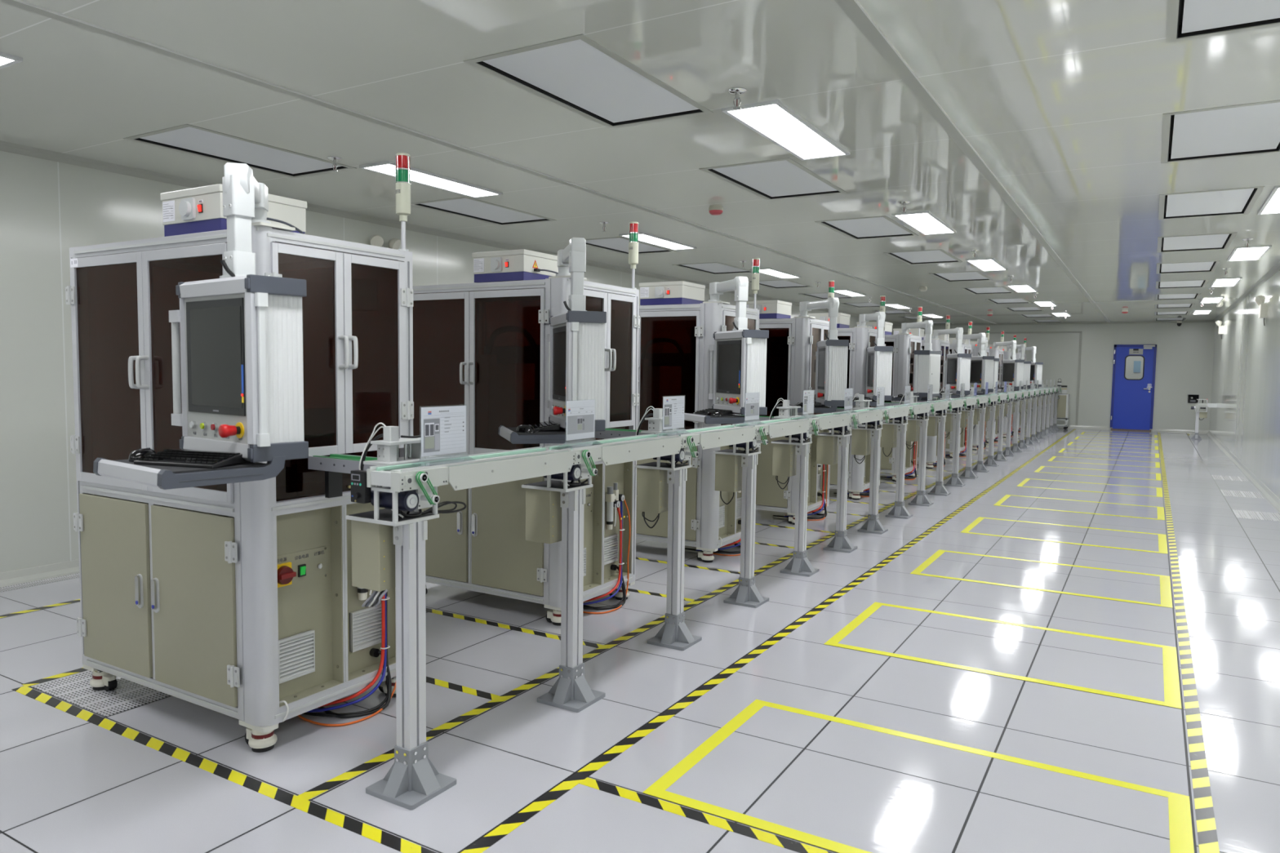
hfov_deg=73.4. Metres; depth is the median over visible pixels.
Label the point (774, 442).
shelf
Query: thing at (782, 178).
ceiling vent
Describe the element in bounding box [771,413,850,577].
conveyor section
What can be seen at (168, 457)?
keyboard
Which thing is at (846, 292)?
recessed light
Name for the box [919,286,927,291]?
smoke detector
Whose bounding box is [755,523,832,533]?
tape
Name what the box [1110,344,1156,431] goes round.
door
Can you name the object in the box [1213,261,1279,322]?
trim
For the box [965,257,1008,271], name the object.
recessed light
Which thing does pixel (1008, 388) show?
unit
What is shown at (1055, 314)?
diffuser
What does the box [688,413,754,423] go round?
tray
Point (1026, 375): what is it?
terminal
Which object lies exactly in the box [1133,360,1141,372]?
poster
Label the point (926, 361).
terminal
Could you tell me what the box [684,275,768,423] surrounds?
terminal
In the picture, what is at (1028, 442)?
conveyor section
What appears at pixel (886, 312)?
ceiling vent
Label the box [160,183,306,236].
box
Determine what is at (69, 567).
baseboard
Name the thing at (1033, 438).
conveyor section
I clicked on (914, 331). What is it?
box
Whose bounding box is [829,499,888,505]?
tape
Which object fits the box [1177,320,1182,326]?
security camera
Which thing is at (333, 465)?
conveyor
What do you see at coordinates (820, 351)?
monitor
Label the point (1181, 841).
tape
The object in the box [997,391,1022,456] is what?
conveyor section
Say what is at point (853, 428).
shelf
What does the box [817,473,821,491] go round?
vent grille
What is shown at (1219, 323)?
emergency light
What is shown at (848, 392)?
sign holder
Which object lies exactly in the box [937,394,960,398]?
tray
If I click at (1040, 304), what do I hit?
diffuser
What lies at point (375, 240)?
emergency light
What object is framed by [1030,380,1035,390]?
sign holder
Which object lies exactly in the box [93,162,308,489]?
terminal
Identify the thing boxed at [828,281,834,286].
lamp
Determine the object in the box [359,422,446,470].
unit
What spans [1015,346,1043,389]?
terminal
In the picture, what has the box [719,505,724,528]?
vent grille
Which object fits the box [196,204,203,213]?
rocker switch
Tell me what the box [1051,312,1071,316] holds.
recessed light
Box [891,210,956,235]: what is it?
recessed light
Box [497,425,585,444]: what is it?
tray
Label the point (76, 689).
floor vent
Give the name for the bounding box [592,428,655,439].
conveyor
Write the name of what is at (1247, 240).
sprinkler
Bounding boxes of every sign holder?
[413,404,472,466]
[558,398,602,448]
[657,395,686,435]
[740,391,764,426]
[797,389,818,418]
[839,387,856,413]
[872,386,887,409]
[900,385,913,405]
[924,384,935,403]
[942,383,952,400]
[957,382,965,399]
[970,382,978,397]
[982,382,990,395]
[994,382,999,395]
[1002,381,1008,393]
[1009,381,1016,392]
[1017,381,1022,391]
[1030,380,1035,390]
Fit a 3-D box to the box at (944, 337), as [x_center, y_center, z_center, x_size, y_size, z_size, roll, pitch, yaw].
[4.842,-1.433,14.066,0.363,0.162,0.383,3,4,31]
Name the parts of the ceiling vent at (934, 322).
diffuser plate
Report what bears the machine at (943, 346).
on the floor at (69, 784)
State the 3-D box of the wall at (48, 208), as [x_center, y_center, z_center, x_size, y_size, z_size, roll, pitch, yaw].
[-0.127,-0.800,11.615,0.120,2.785,29.400,3,4,31]
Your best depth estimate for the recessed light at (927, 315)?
19.74 m
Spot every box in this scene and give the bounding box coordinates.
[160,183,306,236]
[471,248,558,282]
[639,280,705,305]
[746,300,791,319]
[808,312,850,328]
[856,321,893,334]
[893,328,924,339]
[923,333,949,341]
[948,337,968,344]
[969,341,977,346]
[987,343,999,349]
[999,346,1010,351]
[1186,394,1199,404]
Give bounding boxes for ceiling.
[0,0,1279,324]
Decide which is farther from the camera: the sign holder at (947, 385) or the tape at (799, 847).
the sign holder at (947, 385)
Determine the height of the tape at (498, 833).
0.001 m
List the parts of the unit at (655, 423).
plate, plate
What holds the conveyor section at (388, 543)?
on the floor at (69, 784)
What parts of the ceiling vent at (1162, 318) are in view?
diffuser plate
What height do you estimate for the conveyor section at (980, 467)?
1.062 m
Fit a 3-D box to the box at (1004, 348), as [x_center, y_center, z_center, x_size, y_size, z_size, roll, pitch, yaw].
[8.527,-1.802,20.241,0.363,0.162,0.383,3,4,31]
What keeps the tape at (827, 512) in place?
on the floor at (69, 784)
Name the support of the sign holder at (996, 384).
on the conveyor section at (990, 461)
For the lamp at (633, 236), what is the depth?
4.99 m
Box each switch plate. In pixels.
[276,546,327,589]
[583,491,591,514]
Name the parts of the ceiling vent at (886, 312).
diffuser plate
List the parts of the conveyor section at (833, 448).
motor, drive plate, skirt plate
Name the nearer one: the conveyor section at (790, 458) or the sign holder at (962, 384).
the conveyor section at (790, 458)
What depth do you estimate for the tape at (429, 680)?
3.67 m
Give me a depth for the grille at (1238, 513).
8.55 m
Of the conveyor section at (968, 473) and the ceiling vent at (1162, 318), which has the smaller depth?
the conveyor section at (968, 473)
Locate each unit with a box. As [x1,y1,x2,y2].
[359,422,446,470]
[635,405,684,435]
[768,398,804,419]
[848,393,873,410]
[899,391,919,404]
[936,387,952,399]
[964,386,978,396]
[1002,384,1012,391]
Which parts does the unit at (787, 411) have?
plate, plate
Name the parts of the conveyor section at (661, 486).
post, motor, post, motor mount, post, drive plate, skirt plate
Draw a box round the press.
[1057,378,1067,394]
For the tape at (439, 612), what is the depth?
4.56 m
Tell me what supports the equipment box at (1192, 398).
in the wall at (1184, 355)
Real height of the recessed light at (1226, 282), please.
0.014 m
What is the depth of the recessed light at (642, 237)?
8.79 m
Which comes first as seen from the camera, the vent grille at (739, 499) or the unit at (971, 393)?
the vent grille at (739, 499)
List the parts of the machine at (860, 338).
door, door pane, door, foot plate, recessed panel, door, door pane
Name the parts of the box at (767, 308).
lid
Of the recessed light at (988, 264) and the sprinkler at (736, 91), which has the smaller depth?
the sprinkler at (736, 91)
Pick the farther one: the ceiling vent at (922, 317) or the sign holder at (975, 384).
the ceiling vent at (922, 317)
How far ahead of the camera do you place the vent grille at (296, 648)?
3.16 m
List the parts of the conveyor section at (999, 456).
skirt plate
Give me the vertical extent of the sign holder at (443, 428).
0.190 m
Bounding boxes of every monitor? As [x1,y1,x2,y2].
[186,297,245,416]
[552,325,566,401]
[715,339,741,394]
[817,347,825,390]
[866,352,874,386]
[946,358,957,384]
[969,360,982,383]
[1002,363,1014,382]
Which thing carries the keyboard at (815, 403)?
on the terminal at (831, 362)
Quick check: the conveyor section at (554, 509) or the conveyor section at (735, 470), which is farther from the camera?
the conveyor section at (735, 470)
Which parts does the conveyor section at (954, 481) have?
motor, skirt plate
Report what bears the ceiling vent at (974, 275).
in the ceiling
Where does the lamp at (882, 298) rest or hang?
on the machine at (860, 338)
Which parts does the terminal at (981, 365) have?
swivel arm, panel, frame, rail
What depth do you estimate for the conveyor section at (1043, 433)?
18.95 m
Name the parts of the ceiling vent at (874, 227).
diffuser plate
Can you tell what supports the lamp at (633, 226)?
on the machine at (482, 348)
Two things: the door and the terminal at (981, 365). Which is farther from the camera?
the door
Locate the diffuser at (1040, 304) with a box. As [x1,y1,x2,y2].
[1035,302,1055,306]
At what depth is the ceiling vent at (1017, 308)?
17.52 m
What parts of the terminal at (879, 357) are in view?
mounting plate, panel, swivel arm, frame, rail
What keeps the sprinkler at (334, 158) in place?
attached to the ceiling
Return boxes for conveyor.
[307,453,382,497]
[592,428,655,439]
[737,414,782,435]
[821,408,858,413]
[871,402,904,407]
[917,398,943,402]
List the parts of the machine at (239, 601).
foot plate, door pane, door, door, door handle, latch handle, door handle, latch handle, panel, door, door pane, door, foot plate, door pane, door, recessed panel, guard panel, door handle, door handle, recessed panel, door, door pane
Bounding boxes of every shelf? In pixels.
[345,514,439,526]
[521,484,592,492]
[634,465,691,471]
[713,451,760,456]
[771,441,812,444]
[817,434,851,436]
[851,427,882,430]
[882,422,907,425]
[907,418,928,420]
[928,415,946,417]
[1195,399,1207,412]
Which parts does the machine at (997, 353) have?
recessed panel, door pane, door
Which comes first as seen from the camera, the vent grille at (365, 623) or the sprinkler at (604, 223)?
the vent grille at (365, 623)
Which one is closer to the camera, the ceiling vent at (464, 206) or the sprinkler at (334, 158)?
the sprinkler at (334, 158)
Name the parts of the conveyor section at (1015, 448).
skirt plate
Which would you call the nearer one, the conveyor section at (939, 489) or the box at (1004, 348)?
the conveyor section at (939, 489)
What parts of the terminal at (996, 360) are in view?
swivel arm, rail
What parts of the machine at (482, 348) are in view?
door pane, door, door, latch handle, door handle, door handle, latch handle, door, door pane, door, foot plate, recessed panel, door pane, door, guard panel, door handle, door handle, recessed panel, door pane, door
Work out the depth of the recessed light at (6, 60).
3.71 m
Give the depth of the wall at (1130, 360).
22.63 m
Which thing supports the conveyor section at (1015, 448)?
on the floor at (69, 784)
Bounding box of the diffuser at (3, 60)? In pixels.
[0,56,13,64]
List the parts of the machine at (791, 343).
door, door pane, door, recessed panel, door pane, door, recessed panel, door, door pane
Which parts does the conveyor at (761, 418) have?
rail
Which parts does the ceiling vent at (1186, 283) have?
diffuser plate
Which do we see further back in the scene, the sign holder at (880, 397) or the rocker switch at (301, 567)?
the sign holder at (880, 397)
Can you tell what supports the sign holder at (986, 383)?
on the conveyor section at (980, 467)
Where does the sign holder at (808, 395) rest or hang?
on the conveyor section at (790, 458)
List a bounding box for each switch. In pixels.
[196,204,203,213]
[277,561,296,587]
[297,564,306,577]
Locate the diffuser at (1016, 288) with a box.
[1008,285,1035,292]
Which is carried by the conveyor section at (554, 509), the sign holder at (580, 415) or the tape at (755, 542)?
the sign holder at (580, 415)
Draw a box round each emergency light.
[369,235,400,249]
[1215,320,1223,338]
[1253,295,1267,325]
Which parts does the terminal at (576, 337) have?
handle, panel, frame, mounting plate, clamp lever, swivel arm, rail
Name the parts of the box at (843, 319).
lid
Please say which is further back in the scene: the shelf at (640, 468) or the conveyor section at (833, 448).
the conveyor section at (833, 448)
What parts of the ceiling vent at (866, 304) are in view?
diffuser plate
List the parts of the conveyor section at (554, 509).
post, motor, post, motor mount, drive plate, post, skirt plate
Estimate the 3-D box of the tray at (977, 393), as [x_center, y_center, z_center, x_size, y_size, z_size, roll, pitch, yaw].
[5.101,-0.517,13.271,0.563,0.066,0.583,3,4,31]
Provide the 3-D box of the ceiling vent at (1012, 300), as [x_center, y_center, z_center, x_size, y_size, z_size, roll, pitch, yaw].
[6.672,-2.294,15.520,0.620,0.053,1.170,3,4,31]
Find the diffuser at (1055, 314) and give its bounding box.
[1053,313,1069,315]
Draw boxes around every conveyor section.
[345,446,573,810]
[521,433,681,712]
[634,424,755,650]
[713,417,809,608]
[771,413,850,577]
[816,408,882,552]
[851,405,908,533]
[880,403,929,519]
[903,400,947,506]
[924,399,963,496]
[943,397,976,487]
[959,395,987,479]
[966,395,998,472]
[977,393,1006,466]
[987,392,1014,461]
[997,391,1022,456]
[1005,391,1028,452]
[1013,390,1034,448]
[1019,389,1039,445]
[1025,388,1044,442]
[1031,388,1048,439]
[1036,387,1053,436]
[1041,386,1056,434]
[1045,386,1059,431]
[1049,386,1061,430]
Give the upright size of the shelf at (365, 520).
0.012 m
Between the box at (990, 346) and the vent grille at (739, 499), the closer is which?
the vent grille at (739, 499)
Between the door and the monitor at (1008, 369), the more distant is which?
the door
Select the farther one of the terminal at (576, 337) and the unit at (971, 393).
the unit at (971, 393)
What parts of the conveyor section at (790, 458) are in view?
post, motor, post, drive plate, skirt plate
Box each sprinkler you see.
[327,155,342,172]
[599,221,608,231]
[727,87,746,109]
[739,260,746,268]
[897,200,910,213]
[970,248,978,257]
[1222,267,1231,275]
[1241,238,1253,248]
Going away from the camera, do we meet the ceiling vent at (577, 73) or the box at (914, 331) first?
the ceiling vent at (577, 73)
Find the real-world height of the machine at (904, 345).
2.232 m
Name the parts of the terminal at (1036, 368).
swivel arm, frame, rail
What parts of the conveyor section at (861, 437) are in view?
motor, drive plate, skirt plate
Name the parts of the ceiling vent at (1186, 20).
diffuser plate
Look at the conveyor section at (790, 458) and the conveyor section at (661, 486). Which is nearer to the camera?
the conveyor section at (661, 486)
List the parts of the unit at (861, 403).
plate, plate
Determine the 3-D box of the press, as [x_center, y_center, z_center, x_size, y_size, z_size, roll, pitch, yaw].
[10.557,-1.008,21.493,0.300,0.389,0.240,3,4,31]
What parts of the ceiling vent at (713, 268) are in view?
diffuser plate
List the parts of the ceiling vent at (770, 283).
diffuser plate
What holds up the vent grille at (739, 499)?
attached to the machine at (674, 340)
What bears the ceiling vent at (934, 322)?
in the ceiling
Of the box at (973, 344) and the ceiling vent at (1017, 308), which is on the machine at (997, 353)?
the box at (973, 344)
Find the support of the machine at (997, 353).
on the floor at (69, 784)
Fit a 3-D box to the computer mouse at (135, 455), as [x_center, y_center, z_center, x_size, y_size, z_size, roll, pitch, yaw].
[-1.502,0.082,2.687,0.069,0.036,0.218,3,4,24]
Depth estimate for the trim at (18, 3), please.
4.35 m
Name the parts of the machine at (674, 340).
door, door pane, door, foot plate, recessed panel, door pane, door, recessed panel, door, door pane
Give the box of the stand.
[1191,399,1217,439]
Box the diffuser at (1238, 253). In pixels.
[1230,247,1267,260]
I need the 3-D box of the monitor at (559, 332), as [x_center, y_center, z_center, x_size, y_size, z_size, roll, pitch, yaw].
[-0.384,-0.302,4.123,0.007,0.350,0.355,0,4,-16]
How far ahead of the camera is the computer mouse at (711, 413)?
5.52 m
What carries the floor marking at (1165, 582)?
on the floor at (69, 784)
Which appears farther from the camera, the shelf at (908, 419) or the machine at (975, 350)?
the machine at (975, 350)
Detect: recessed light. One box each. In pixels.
[0,51,22,69]
[359,160,502,197]
[618,232,696,249]
[721,99,850,160]
[750,267,800,278]
[834,289,866,296]
[885,303,911,308]
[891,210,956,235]
[922,314,944,317]
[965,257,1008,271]
[1006,284,1037,292]
[1032,301,1057,306]
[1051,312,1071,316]
[1191,309,1212,314]
[1200,297,1224,302]
[1209,277,1242,287]
[1226,244,1271,261]
[1257,185,1279,214]
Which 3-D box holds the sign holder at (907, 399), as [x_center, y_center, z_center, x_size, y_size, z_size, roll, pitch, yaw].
[2.561,-0.296,8.210,0.080,0.190,0.217,3,4,30]
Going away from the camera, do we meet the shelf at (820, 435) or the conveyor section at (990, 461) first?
the shelf at (820, 435)
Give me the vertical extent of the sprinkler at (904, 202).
0.084 m
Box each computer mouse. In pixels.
[128,447,185,462]
[515,424,540,434]
[706,410,734,416]
[795,402,803,406]
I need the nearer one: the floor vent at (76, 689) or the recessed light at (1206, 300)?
the floor vent at (76, 689)
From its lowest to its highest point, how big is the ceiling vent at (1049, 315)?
0.053 m
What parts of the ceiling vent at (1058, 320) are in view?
diffuser plate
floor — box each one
[0,426,1279,852]
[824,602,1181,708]
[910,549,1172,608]
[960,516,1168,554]
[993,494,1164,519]
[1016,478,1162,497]
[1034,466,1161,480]
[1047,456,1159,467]
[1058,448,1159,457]
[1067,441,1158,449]
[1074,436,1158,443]
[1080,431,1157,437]
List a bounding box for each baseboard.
[0,559,79,587]
[1024,422,1208,434]
[1206,431,1279,513]
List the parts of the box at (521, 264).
lid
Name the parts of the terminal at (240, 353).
handle, panel, frame, clamp lever, swivel arm, rail, mounting plate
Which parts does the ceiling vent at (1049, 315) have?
diffuser plate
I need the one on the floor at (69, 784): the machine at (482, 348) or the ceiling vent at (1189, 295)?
the machine at (482, 348)
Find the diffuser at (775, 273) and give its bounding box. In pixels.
[759,269,797,277]
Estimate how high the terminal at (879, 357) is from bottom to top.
0.964 m
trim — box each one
[0,0,996,324]
[0,140,901,326]
[835,0,1110,322]
[924,331,1080,333]
[933,320,1214,325]
[1075,331,1082,425]
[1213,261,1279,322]
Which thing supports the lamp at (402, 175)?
on the machine at (239, 601)
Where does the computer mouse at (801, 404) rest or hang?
on the terminal at (831, 362)
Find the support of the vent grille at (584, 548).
attached to the machine at (482, 348)
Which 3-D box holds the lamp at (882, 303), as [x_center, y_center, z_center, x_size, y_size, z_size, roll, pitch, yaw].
[2.727,-1.379,9.644,0.055,0.048,0.055,3,4,31]
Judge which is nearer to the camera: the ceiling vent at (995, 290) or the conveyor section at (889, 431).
the conveyor section at (889, 431)
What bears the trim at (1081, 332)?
attached to the wall at (1184, 355)
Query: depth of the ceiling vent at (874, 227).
7.86 m
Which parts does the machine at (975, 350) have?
frame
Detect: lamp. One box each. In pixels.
[395,155,409,168]
[395,168,409,182]
[628,232,637,241]
[629,222,637,231]
[751,259,759,266]
[751,266,759,273]
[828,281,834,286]
[829,287,834,293]
[880,296,884,301]
[880,301,884,306]
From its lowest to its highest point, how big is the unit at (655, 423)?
0.178 m
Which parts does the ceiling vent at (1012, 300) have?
diffuser plate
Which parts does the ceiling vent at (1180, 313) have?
diffuser plate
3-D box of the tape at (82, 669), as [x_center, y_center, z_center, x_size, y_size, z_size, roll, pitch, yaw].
[3.145,0.524,13.294,0.050,0.001,22.507,3,4,31]
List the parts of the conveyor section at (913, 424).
motor, skirt plate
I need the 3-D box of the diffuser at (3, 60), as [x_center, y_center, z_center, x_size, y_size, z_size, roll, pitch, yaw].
[-3.077,-1.567,3.302,0.230,0.008,1.080,3,4,31]
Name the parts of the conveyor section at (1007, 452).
skirt plate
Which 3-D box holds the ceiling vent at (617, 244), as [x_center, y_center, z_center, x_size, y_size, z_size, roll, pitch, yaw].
[-0.167,-1.957,9.197,0.630,0.053,1.170,3,4,31]
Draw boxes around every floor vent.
[0,573,79,592]
[31,670,170,716]
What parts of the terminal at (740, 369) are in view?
handle, mounting plate, panel, swivel arm, frame, rail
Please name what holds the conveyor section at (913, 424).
on the floor at (69, 784)
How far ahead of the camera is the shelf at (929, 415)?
9.64 m
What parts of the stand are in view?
motor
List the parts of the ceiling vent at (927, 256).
diffuser plate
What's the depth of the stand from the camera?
18.64 m
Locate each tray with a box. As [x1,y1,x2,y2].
[93,456,285,489]
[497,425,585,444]
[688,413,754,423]
[795,404,837,413]
[852,400,876,405]
[891,395,933,401]
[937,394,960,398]
[964,391,988,395]
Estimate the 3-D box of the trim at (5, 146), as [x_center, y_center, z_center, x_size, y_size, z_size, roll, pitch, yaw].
[-0.037,-2.061,11.486,0.050,0.050,29.200,3,4,31]
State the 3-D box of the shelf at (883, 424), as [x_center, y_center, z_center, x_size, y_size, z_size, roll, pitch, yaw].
[2.421,-0.030,8.192,0.225,0.012,0.192,3,4,31]
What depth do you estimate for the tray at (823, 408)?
7.07 m
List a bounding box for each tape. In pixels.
[0,599,79,617]
[12,685,436,852]
[21,667,87,686]
[297,427,1045,799]
[425,608,603,648]
[426,676,499,700]
[461,428,1076,852]
[578,777,832,852]
[627,588,694,601]
[635,557,740,574]
[642,699,1194,852]
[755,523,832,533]
[755,542,794,548]
[826,511,866,515]
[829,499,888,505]
[1157,432,1219,852]
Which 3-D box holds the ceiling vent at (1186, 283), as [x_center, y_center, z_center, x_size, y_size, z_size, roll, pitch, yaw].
[7.756,-2.062,12.298,0.620,0.053,1.170,3,4,31]
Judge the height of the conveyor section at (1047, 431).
1.062 m
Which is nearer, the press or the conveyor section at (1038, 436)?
the conveyor section at (1038, 436)
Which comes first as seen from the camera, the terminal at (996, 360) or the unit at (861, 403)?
the unit at (861, 403)
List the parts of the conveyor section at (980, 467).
skirt plate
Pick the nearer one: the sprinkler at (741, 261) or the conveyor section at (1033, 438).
the sprinkler at (741, 261)
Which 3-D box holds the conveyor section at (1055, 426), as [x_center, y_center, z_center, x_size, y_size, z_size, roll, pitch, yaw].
[10.276,-0.451,21.306,0.305,1.054,0.221,3,4,31]
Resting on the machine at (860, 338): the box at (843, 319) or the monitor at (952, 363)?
the box at (843, 319)
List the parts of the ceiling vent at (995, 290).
diffuser plate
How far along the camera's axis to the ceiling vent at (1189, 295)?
14.31 m
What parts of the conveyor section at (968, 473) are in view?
skirt plate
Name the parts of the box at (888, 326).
lid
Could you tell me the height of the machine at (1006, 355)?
2.232 m
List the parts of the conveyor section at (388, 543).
post, plate, motor, post, drive plate, motor mount, post, skirt plate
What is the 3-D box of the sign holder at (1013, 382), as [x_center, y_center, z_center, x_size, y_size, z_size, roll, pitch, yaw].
[6.282,-0.669,14.444,0.080,0.190,0.217,3,4,30]
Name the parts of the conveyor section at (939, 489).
motor, skirt plate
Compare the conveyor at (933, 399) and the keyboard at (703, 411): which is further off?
the conveyor at (933, 399)
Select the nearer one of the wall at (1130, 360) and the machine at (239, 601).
the machine at (239, 601)
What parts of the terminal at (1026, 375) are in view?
swivel arm, rail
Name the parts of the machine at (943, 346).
door, recessed panel, door pane, door, door, door pane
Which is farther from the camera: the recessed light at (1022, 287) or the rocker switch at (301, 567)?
the recessed light at (1022, 287)
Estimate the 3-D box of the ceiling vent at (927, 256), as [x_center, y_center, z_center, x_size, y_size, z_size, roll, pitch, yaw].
[3.240,-1.950,9.770,0.620,0.053,1.170,3,4,31]
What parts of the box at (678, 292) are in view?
lid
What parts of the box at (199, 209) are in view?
lid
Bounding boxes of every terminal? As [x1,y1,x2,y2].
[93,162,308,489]
[497,237,606,444]
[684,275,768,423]
[794,297,848,413]
[852,311,893,405]
[891,320,941,401]
[931,327,971,398]
[955,333,994,395]
[974,337,999,393]
[991,340,1024,391]
[1004,343,1031,389]
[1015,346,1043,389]
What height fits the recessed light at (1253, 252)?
0.014 m
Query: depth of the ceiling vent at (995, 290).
13.66 m
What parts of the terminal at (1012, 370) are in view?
handle, swivel arm, panel, frame, rail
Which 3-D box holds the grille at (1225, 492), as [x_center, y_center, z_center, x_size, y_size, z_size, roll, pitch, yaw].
[7.080,0.793,10.091,0.392,0.001,0.592,3,4,31]
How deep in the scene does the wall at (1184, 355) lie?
21.48 m
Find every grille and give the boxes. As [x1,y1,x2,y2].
[278,630,315,684]
[349,604,381,652]
[583,547,586,576]
[604,533,617,564]
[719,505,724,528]
[736,497,742,519]
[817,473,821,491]
[1211,475,1249,481]
[1220,489,1265,498]
[1231,509,1279,520]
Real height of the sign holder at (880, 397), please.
0.190 m
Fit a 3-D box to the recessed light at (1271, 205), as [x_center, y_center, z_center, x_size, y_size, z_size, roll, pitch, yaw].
[4.771,-1.664,6.291,0.299,0.014,1.154,3,4,31]
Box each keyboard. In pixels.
[133,448,245,468]
[530,420,559,431]
[694,408,733,415]
[813,401,821,406]
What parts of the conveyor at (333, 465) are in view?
rail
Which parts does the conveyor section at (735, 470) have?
post, motor, post, motor mount, drive plate, skirt plate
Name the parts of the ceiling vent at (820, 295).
diffuser plate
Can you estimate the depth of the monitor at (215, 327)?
2.64 m
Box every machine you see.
[65,152,413,752]
[412,221,639,626]
[635,257,759,562]
[755,280,834,524]
[829,295,885,499]
[880,306,922,481]
[917,315,950,468]
[945,321,972,457]
[971,326,989,449]
[985,331,1004,442]
[1003,334,1016,437]
[1012,337,1026,432]
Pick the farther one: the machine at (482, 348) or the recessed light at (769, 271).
the recessed light at (769, 271)
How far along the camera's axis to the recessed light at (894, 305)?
17.02 m
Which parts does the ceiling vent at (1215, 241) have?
diffuser plate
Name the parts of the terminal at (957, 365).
handle, swivel arm, panel, frame, rail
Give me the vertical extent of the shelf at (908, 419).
0.012 m
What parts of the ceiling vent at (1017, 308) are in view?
diffuser plate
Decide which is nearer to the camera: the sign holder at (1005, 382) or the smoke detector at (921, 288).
the smoke detector at (921, 288)
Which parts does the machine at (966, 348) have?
door, recessed panel, recessed panel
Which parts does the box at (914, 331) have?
lid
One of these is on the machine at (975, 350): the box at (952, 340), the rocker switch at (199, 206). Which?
the box at (952, 340)
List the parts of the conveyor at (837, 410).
rail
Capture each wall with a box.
[0,151,901,573]
[920,322,1215,431]
[1111,355,1188,430]
[1208,270,1279,498]
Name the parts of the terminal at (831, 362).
mounting plate, handle, swivel arm, panel, frame, rail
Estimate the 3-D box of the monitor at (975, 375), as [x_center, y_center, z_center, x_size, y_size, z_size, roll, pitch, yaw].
[5.192,-0.846,13.266,0.007,0.350,0.355,0,4,-6]
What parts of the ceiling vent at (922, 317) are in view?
diffuser plate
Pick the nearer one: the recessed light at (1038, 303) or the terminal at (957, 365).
the terminal at (957, 365)
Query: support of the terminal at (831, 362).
attached to the machine at (791, 343)
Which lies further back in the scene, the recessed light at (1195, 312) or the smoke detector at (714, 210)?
the recessed light at (1195, 312)
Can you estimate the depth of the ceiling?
4.51 m
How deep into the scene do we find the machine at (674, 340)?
6.16 m
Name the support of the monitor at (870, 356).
on the terminal at (879, 357)
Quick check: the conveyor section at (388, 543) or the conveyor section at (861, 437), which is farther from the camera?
the conveyor section at (861, 437)
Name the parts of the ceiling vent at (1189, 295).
diffuser plate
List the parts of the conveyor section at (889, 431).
motor, skirt plate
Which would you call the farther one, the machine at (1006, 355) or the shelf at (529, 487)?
the machine at (1006, 355)
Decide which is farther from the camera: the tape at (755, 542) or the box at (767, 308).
the box at (767, 308)
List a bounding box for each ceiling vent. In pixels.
[123,124,355,177]
[410,196,555,225]
[463,33,713,128]
[585,236,675,254]
[672,262,751,274]
[699,157,846,199]
[748,280,812,288]
[800,292,853,298]
[814,215,918,239]
[839,302,888,307]
[874,310,913,314]
[883,248,962,264]
[899,315,935,319]
[929,271,992,281]
[933,321,954,324]
[961,286,1014,294]
[985,297,1031,303]
[1004,306,1044,311]
[1018,313,1053,317]
[1031,319,1063,322]
[1154,311,1190,315]
[1154,317,1186,320]
[1155,260,1220,273]
[1155,279,1208,288]
[1155,293,1200,299]
[1155,303,1194,308]
[1157,232,1237,252]
[1158,186,1265,219]
[1160,99,1279,164]
[1165,0,1279,43]
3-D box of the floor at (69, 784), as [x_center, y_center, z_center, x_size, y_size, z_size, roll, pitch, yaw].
[3.016,0.797,9.835,7.440,0.080,29.400,3,4,31]
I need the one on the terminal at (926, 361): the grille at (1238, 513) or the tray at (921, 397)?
the tray at (921, 397)
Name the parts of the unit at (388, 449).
plate, guide rod, plate, guide rod, guide rod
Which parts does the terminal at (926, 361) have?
mounting plate, rail, frame, swivel arm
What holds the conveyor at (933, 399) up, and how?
attached to the machine at (904, 345)
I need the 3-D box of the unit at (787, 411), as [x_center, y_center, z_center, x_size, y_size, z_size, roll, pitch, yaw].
[1.028,-0.112,6.018,0.167,0.178,0.260,3,4,31]
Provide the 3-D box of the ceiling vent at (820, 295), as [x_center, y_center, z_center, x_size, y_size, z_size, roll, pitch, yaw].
[3.265,-2.300,14.947,0.630,0.053,1.170,3,4,31]
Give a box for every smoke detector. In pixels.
[708,204,723,215]
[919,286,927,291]
[1121,309,1128,313]
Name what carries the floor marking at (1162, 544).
on the floor at (69, 784)
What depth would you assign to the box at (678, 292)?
6.21 m
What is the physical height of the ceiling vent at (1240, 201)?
0.053 m
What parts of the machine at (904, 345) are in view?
door, door pane, door, recessed panel, door, door pane, recessed panel, door pane, door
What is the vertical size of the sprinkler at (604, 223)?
0.084 m
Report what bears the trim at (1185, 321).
attached to the wall at (1184, 355)
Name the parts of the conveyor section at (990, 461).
skirt plate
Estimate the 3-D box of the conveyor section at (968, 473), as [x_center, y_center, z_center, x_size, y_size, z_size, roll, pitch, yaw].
[4.462,0.127,11.564,0.305,1.062,0.900,3,4,31]
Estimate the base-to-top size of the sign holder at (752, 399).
0.190 m

